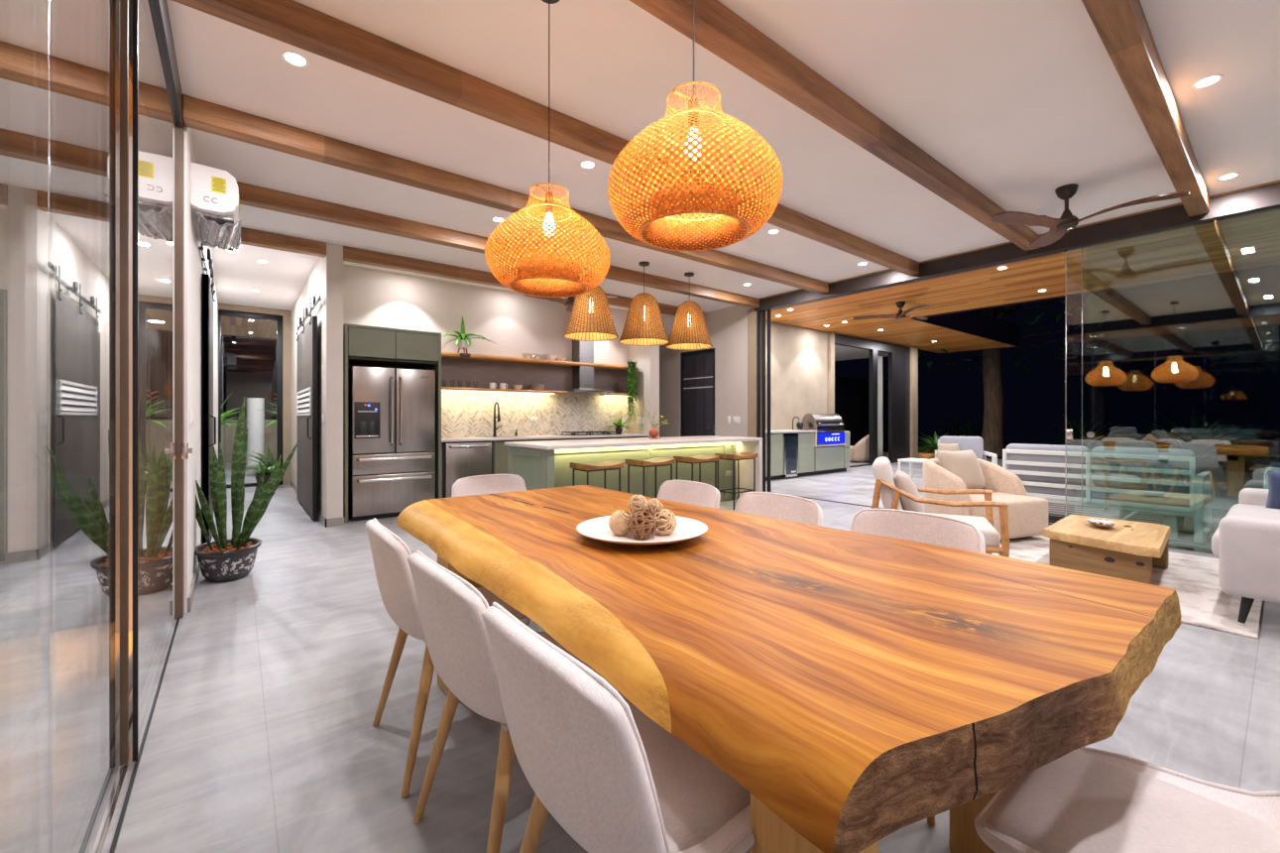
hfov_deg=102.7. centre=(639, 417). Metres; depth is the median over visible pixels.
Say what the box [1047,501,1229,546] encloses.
outdoor rug
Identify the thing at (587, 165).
recessed light
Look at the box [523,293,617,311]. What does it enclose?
ceiling fan
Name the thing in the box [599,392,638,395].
shelf
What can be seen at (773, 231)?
recessed light
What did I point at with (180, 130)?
trim
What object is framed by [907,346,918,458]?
trim
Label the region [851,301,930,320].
ceiling fan
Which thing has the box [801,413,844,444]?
gas grill
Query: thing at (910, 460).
side table
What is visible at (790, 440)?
beverage cooler
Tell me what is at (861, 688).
dining table
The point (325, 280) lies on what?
wall
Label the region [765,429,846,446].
countertop
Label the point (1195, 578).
rug
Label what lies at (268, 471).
potted plant
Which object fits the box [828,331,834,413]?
trim
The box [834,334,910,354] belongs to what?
trim
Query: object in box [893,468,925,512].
throw pillow
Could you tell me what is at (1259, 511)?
seat cushion
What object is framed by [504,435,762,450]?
island countertop
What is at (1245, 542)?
sofa
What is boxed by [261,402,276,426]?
palm
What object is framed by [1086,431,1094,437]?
lock
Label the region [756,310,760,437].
window
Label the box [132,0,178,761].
glass door
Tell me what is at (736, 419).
light switch
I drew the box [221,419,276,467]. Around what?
wall
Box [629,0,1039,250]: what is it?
ceiling beam
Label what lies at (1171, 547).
trim
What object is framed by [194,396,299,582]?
snake plant
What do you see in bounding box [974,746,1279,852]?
dining chair
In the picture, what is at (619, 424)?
potted plant
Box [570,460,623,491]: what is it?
bar stool
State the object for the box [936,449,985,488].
throw pillow
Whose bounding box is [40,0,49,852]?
door frame
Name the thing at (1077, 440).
shrub
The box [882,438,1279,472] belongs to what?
floor
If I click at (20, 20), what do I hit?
ceiling
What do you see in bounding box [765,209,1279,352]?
ceiling
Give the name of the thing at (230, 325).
ceiling
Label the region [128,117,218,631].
wall
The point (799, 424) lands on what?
pot
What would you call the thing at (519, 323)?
wall
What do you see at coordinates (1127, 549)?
coffee table
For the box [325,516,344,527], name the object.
baseboard
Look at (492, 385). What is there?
mug
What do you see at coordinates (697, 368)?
door
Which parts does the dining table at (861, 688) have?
leg, leg, leg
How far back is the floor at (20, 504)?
7.59 m
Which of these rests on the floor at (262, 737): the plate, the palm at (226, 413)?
the palm at (226, 413)
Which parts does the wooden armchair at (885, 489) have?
leg, post, armrest, armrest, leg, rail, leg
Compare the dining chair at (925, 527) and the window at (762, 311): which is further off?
the window at (762, 311)
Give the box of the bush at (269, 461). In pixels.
[228,447,276,473]
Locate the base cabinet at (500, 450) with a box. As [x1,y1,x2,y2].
[441,436,648,497]
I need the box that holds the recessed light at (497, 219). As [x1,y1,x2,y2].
[491,217,503,222]
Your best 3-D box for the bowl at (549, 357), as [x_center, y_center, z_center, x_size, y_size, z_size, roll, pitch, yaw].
[-1.393,-0.932,8.060,0.180,0.085,0.179,0,0,-38]
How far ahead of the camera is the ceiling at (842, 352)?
14.41 m
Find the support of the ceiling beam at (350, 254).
attached to the ceiling at (1022, 101)
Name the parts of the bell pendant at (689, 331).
lamp shade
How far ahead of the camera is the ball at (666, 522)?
1.84 m
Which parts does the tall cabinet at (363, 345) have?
door, door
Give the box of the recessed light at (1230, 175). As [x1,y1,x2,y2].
[1216,172,1240,180]
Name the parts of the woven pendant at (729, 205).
bulb, cord, lamp shade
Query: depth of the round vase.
6.82 m
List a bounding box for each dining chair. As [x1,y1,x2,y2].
[365,517,530,797]
[407,550,618,852]
[451,473,526,496]
[481,601,754,852]
[656,479,720,508]
[734,491,822,526]
[849,508,985,824]
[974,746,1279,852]
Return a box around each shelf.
[441,351,637,370]
[441,386,567,393]
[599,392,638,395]
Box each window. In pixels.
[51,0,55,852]
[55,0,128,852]
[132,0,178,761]
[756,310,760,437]
[761,310,765,491]
[766,309,770,491]
[869,349,877,464]
[888,351,910,462]
[1065,248,1066,516]
[1081,246,1082,515]
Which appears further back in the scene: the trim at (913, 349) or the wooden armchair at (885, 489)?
the trim at (913, 349)
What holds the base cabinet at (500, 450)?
on the floor at (262, 737)
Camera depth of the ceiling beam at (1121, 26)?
2.78 m
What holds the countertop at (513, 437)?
on the base cabinet at (500, 450)
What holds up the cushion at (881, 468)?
on the wooden armchair at (885, 489)
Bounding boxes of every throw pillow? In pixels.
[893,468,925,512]
[936,443,959,451]
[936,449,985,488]
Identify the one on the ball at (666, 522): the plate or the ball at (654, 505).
the ball at (654, 505)
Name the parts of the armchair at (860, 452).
seat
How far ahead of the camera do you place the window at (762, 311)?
8.26 m
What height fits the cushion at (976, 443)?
0.440 m
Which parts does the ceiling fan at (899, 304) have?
blade, blade, blade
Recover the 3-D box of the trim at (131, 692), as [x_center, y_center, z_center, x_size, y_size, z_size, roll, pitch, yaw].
[-0.248,1.207,-0.259,0.010,0.026,8.300,0,0,-38]
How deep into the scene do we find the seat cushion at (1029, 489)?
5.74 m
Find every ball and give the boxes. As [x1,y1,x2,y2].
[608,509,634,535]
[627,494,648,513]
[627,510,656,539]
[646,497,663,516]
[652,508,677,535]
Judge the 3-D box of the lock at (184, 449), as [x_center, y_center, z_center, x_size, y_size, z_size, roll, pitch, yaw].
[-2.735,0.200,3.090,0.050,0.100,0.050,0,0,-38]
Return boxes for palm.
[221,393,248,425]
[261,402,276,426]
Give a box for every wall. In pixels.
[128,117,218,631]
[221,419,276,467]
[291,241,343,518]
[343,264,628,396]
[659,305,753,437]
[765,320,828,430]
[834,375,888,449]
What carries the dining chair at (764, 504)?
on the floor at (262, 737)
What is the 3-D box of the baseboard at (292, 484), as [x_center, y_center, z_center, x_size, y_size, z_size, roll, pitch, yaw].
[-5.681,1.155,8.447,0.014,0.090,1.900,0,0,-38]
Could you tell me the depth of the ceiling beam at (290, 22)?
2.79 m
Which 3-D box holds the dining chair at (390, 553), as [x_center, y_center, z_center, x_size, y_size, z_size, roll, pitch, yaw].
[-0.722,0.788,1.941,0.540,0.831,0.518,0,0,-37]
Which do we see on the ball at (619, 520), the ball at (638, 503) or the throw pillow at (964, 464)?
the ball at (638, 503)
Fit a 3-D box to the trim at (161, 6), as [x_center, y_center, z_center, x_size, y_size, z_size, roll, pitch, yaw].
[-0.255,-1.825,-0.201,0.150,0.190,8.400,0,0,-38]
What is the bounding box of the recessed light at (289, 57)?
[280,50,309,67]
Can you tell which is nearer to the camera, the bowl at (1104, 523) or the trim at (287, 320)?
the bowl at (1104, 523)
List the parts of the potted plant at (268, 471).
pot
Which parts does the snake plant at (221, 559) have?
pot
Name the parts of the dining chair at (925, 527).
leg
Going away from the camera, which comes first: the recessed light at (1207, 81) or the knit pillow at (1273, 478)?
the recessed light at (1207, 81)
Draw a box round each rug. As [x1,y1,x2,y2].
[991,534,1263,638]
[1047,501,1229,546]
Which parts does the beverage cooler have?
door glass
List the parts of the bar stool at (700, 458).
leg, seat frame, seat, leg, leg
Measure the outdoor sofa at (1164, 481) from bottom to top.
0.880 m
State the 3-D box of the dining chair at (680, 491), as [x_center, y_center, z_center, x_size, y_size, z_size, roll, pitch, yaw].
[0.117,0.788,2.844,0.540,0.831,0.518,0,0,-38]
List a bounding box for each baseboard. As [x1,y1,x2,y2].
[187,560,200,612]
[290,478,297,492]
[317,508,326,527]
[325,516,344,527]
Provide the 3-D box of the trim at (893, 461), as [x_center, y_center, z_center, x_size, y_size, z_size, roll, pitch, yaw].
[5.968,1.185,13.067,3.840,0.030,0.080,0,0,-38]
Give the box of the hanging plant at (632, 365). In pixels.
[626,360,638,421]
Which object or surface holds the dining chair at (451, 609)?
on the floor at (262, 737)
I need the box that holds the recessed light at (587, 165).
[580,160,595,169]
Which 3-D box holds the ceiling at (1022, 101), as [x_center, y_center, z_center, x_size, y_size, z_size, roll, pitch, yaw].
[0.352,-2.020,4.736,7.140,0.200,15.400,0,0,-38]
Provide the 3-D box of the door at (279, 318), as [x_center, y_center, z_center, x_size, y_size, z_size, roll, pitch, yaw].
[-6.769,-0.307,8.908,0.950,3.015,0.082,0,0,-38]
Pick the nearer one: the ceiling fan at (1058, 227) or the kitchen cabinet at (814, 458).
the ceiling fan at (1058, 227)
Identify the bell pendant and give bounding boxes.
[563,250,618,341]
[618,260,669,346]
[665,272,712,349]
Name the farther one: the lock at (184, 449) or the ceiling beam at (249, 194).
the ceiling beam at (249, 194)
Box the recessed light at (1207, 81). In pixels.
[1190,74,1223,89]
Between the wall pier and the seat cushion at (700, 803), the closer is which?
the seat cushion at (700, 803)
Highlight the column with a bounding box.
[245,397,264,469]
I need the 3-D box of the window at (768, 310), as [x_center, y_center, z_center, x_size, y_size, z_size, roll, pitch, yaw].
[2.076,-0.270,8.250,0.035,2.930,0.055,0,0,-38]
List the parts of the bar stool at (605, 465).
leg, seat frame, seat, leg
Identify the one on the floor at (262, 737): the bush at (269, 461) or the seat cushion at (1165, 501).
the bush at (269, 461)
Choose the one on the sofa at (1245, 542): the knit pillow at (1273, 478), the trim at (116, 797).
the knit pillow at (1273, 478)
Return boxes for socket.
[545,191,553,214]
[688,97,698,128]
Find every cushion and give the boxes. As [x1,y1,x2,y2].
[631,707,750,852]
[871,456,903,509]
[927,512,1000,547]
[938,436,983,460]
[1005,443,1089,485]
[1023,481,1096,497]
[1091,446,1195,493]
[1091,490,1189,507]
[1211,527,1218,557]
[1225,503,1279,520]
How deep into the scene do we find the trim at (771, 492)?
7.32 m
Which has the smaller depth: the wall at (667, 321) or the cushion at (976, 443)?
the cushion at (976, 443)
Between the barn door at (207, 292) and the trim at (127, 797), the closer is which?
the trim at (127, 797)
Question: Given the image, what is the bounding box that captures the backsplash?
[441,390,628,437]
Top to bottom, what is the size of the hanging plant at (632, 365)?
1.033 m
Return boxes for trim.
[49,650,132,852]
[97,740,132,852]
[109,617,179,852]
[128,0,184,131]
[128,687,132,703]
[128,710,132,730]
[178,121,184,618]
[218,302,291,316]
[282,315,291,484]
[747,308,761,437]
[758,179,1279,299]
[771,491,883,508]
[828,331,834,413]
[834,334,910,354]
[848,461,902,467]
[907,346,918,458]
[911,263,1279,353]
[1168,544,1215,556]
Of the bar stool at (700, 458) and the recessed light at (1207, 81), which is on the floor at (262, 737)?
the bar stool at (700, 458)
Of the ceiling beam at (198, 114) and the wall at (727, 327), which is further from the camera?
the wall at (727, 327)
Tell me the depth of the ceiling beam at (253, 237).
5.38 m
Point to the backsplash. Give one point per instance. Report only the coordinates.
(463, 413)
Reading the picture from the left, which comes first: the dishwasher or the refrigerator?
the refrigerator
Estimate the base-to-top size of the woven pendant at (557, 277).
1.343 m
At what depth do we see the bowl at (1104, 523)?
4.07 m
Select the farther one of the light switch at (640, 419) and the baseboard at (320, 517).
the light switch at (640, 419)
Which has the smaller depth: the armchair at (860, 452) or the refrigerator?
the refrigerator
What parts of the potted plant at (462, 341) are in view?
pot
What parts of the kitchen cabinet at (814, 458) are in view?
door, door, door, drawer, drawer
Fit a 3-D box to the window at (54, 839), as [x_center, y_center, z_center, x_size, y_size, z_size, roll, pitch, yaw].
[-0.694,-0.271,0.439,0.010,2.918,1.348,0,0,-38]
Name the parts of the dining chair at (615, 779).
leg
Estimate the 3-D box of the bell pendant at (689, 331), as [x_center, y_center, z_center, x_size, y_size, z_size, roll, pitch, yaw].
[0.656,-1.432,6.836,0.632,0.976,0.632,0,0,-20]
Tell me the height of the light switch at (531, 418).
0.080 m
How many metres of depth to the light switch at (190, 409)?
3.30 m
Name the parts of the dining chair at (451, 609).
leg, leg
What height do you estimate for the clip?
0.045 m
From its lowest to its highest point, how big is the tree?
8.234 m
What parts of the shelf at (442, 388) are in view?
led strip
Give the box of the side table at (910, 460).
[897,458,926,480]
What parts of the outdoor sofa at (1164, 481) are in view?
seat frame, arm frame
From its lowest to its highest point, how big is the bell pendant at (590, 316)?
0.996 m
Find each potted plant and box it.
[247,461,288,488]
[442,315,496,352]
[602,418,632,434]
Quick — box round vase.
[643,409,670,438]
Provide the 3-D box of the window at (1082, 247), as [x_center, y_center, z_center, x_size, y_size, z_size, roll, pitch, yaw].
[5.318,-0.275,4.133,0.012,2.910,2.699,0,0,-38]
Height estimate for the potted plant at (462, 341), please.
0.550 m
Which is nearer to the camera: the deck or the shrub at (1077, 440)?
the deck
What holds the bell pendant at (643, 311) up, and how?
hanging from the ceiling at (1022, 101)
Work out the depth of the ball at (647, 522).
1.78 m
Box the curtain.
[877,355,882,457]
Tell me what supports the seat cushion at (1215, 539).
on the sofa at (1245, 542)
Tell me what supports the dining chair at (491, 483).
on the floor at (262, 737)
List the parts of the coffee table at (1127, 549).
leg, leg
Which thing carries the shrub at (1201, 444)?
on the floor at (1272, 454)
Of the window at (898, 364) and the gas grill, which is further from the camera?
the window at (898, 364)
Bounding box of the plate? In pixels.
[576,515,707,544]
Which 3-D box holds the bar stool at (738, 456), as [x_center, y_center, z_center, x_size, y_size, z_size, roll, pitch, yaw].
[1.295,0.839,6.882,0.470,0.722,0.340,0,0,-38]
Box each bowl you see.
[545,354,557,359]
[555,356,566,360]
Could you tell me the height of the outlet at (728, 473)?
0.070 m
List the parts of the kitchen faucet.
spout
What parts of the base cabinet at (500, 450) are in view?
door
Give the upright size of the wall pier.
3.120 m
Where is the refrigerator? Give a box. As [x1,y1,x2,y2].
[348,365,435,520]
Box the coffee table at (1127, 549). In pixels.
[1043,514,1170,583]
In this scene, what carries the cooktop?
in the countertop at (513, 437)
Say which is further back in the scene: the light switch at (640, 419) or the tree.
the tree
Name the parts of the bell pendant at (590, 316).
lamp shade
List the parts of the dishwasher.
handle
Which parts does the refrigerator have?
door, handle, drawer, drawer, handle, handle, handle, door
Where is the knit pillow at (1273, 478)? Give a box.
[1265,470,1279,508]
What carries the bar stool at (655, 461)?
on the floor at (262, 737)
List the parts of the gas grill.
lid, lid handle, control panel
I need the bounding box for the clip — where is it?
[460,352,469,356]
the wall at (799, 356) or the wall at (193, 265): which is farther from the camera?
the wall at (799, 356)
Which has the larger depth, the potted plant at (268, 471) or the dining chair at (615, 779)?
the potted plant at (268, 471)
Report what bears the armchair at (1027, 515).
on the rug at (1195, 578)
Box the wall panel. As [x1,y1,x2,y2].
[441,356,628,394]
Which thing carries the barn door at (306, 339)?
in the wall at (325, 280)
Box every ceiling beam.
[172,0,919,275]
[182,94,828,294]
[236,181,759,308]
[240,227,326,257]
[343,245,703,315]
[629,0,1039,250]
[754,182,1279,312]
[1081,0,1209,216]
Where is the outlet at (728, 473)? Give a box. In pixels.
[725,470,731,475]
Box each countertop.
[441,433,650,442]
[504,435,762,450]
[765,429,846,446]
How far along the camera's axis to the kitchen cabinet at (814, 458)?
10.51 m
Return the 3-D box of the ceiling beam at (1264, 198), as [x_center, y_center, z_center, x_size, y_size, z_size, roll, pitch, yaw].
[4.903,-1.817,4.634,0.160,0.175,9.600,0,0,-38]
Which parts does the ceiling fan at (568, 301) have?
blade, blade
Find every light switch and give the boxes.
[189,408,193,426]
[529,416,537,422]
[637,416,644,423]
[732,416,739,423]
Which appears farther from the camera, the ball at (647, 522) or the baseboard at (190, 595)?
the baseboard at (190, 595)
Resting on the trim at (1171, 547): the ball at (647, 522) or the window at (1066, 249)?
the window at (1066, 249)
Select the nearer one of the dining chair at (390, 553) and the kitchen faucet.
the dining chair at (390, 553)
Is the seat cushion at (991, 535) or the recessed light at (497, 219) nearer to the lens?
the seat cushion at (991, 535)
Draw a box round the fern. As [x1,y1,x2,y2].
[918,431,948,451]
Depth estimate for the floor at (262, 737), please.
2.03 m
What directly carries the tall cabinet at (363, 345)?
on the floor at (262, 737)
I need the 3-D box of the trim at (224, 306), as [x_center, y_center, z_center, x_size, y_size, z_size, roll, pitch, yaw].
[-6.694,-1.870,8.921,1.015,0.100,0.100,0,0,-38]
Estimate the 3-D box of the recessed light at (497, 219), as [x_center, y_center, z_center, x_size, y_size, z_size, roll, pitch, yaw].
[-1.373,-1.918,4.968,0.126,0.004,0.126,0,0,-38]
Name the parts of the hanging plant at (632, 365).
pot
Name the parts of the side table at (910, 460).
leg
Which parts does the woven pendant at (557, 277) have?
lamp shade, cord, bulb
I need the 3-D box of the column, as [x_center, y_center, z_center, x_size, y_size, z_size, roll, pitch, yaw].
[-8.948,0.375,11.919,0.500,1.650,0.500,0,0,-38]
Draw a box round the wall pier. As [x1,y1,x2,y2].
[628,328,659,437]
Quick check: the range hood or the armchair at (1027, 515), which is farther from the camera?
the range hood
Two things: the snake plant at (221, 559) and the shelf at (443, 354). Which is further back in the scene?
the shelf at (443, 354)
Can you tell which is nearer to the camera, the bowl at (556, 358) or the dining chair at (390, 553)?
the dining chair at (390, 553)
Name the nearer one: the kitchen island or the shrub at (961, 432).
the kitchen island
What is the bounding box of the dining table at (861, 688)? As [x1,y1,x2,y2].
[396,484,1181,852]
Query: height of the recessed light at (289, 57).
0.004 m
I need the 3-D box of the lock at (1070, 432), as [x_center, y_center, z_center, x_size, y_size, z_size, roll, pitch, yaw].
[4.382,0.170,5.222,0.050,0.100,0.050,0,0,-38]
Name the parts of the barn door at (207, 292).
rail, panel, handle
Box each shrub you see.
[929,414,1007,438]
[1033,414,1135,452]
[1119,408,1278,467]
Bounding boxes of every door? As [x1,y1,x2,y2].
[199,242,216,543]
[218,309,282,487]
[296,295,321,519]
[680,348,714,436]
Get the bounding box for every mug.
[489,382,496,388]
[499,382,507,388]
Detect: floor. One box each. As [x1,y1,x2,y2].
[0,471,78,524]
[95,452,1279,852]
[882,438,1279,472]
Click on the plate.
(597, 527)
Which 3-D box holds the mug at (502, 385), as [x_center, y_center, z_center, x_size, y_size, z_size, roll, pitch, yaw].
[-2.009,-0.460,7.551,0.110,0.090,0.084,0,0,-2]
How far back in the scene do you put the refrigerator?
6.08 m
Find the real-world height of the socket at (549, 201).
0.090 m
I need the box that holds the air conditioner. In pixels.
[190,162,241,249]
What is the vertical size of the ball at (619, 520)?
0.093 m
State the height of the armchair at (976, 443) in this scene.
0.880 m
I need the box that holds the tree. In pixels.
[918,289,1120,457]
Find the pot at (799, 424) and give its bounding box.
[796,420,803,429]
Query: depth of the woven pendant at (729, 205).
1.47 m
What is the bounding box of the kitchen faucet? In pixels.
[492,401,502,436]
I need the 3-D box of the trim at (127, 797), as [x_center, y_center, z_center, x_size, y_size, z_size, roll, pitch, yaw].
[-0.179,1.207,-0.205,0.010,0.026,8.300,0,0,-38]
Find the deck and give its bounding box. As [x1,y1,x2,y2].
[0,629,132,852]
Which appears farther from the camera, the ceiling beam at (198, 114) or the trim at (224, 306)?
the trim at (224, 306)
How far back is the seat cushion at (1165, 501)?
5.18 m
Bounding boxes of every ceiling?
[0,0,132,197]
[166,0,1279,318]
[221,315,276,339]
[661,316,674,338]
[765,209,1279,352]
[834,344,888,360]
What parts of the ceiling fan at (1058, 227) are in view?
blade, blade, rod, blade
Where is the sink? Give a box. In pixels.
[788,416,810,430]
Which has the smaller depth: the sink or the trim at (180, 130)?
the trim at (180, 130)
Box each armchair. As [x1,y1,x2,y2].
[849,434,869,462]
[871,456,1009,557]
[923,458,1047,540]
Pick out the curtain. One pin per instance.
(879, 358)
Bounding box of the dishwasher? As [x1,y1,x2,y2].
[442,440,492,497]
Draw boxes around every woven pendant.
[484,0,610,297]
[607,0,783,251]
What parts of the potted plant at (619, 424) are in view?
pot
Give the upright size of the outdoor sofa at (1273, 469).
0.880 m
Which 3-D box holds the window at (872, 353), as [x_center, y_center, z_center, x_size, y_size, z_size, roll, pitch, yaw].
[5.943,-0.275,13.034,0.240,2.890,0.100,0,0,-38]
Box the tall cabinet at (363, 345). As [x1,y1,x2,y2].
[343,323,441,522]
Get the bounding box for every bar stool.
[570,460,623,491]
[625,457,675,497]
[673,454,719,487]
[714,452,757,509]
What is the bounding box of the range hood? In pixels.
[562,334,614,393]
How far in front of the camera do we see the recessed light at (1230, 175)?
4.09 m
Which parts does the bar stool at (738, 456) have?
leg, leg, seat, seat frame, leg, leg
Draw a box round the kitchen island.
[504,435,762,501]
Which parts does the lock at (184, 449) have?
plate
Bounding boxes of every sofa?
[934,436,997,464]
[1002,443,1211,543]
[1211,487,1279,623]
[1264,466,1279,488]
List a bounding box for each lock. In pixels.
[180,442,192,459]
[1066,429,1073,439]
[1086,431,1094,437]
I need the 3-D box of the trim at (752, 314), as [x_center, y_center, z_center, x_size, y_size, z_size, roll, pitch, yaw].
[1.925,-0.290,8.481,0.210,2.980,0.190,0,0,-38]
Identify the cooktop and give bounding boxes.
[559,431,618,435]
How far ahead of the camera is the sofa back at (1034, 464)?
5.79 m
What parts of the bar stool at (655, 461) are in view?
leg, leg, seat frame, seat, leg, leg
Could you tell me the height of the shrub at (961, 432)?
1.605 m
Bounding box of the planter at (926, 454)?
[918,451,934,459]
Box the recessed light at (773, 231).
[767,229,779,233]
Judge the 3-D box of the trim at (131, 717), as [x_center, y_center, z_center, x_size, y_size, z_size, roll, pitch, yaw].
[-0.224,1.207,-0.241,0.010,0.026,8.300,0,0,-38]
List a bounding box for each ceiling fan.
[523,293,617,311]
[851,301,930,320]
[990,183,1189,247]
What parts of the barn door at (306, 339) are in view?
vent frame, rail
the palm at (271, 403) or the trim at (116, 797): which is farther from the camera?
the palm at (271, 403)
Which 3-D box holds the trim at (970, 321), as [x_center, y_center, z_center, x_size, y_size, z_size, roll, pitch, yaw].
[10.259,-2.240,9.147,6.460,0.580,11.650,0,0,-38]
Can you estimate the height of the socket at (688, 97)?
0.090 m
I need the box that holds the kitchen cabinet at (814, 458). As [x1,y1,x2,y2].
[765,429,849,480]
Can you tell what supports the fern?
in the planter at (926, 454)
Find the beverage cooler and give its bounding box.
[780,433,798,476]
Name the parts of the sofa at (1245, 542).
leg, arm, arm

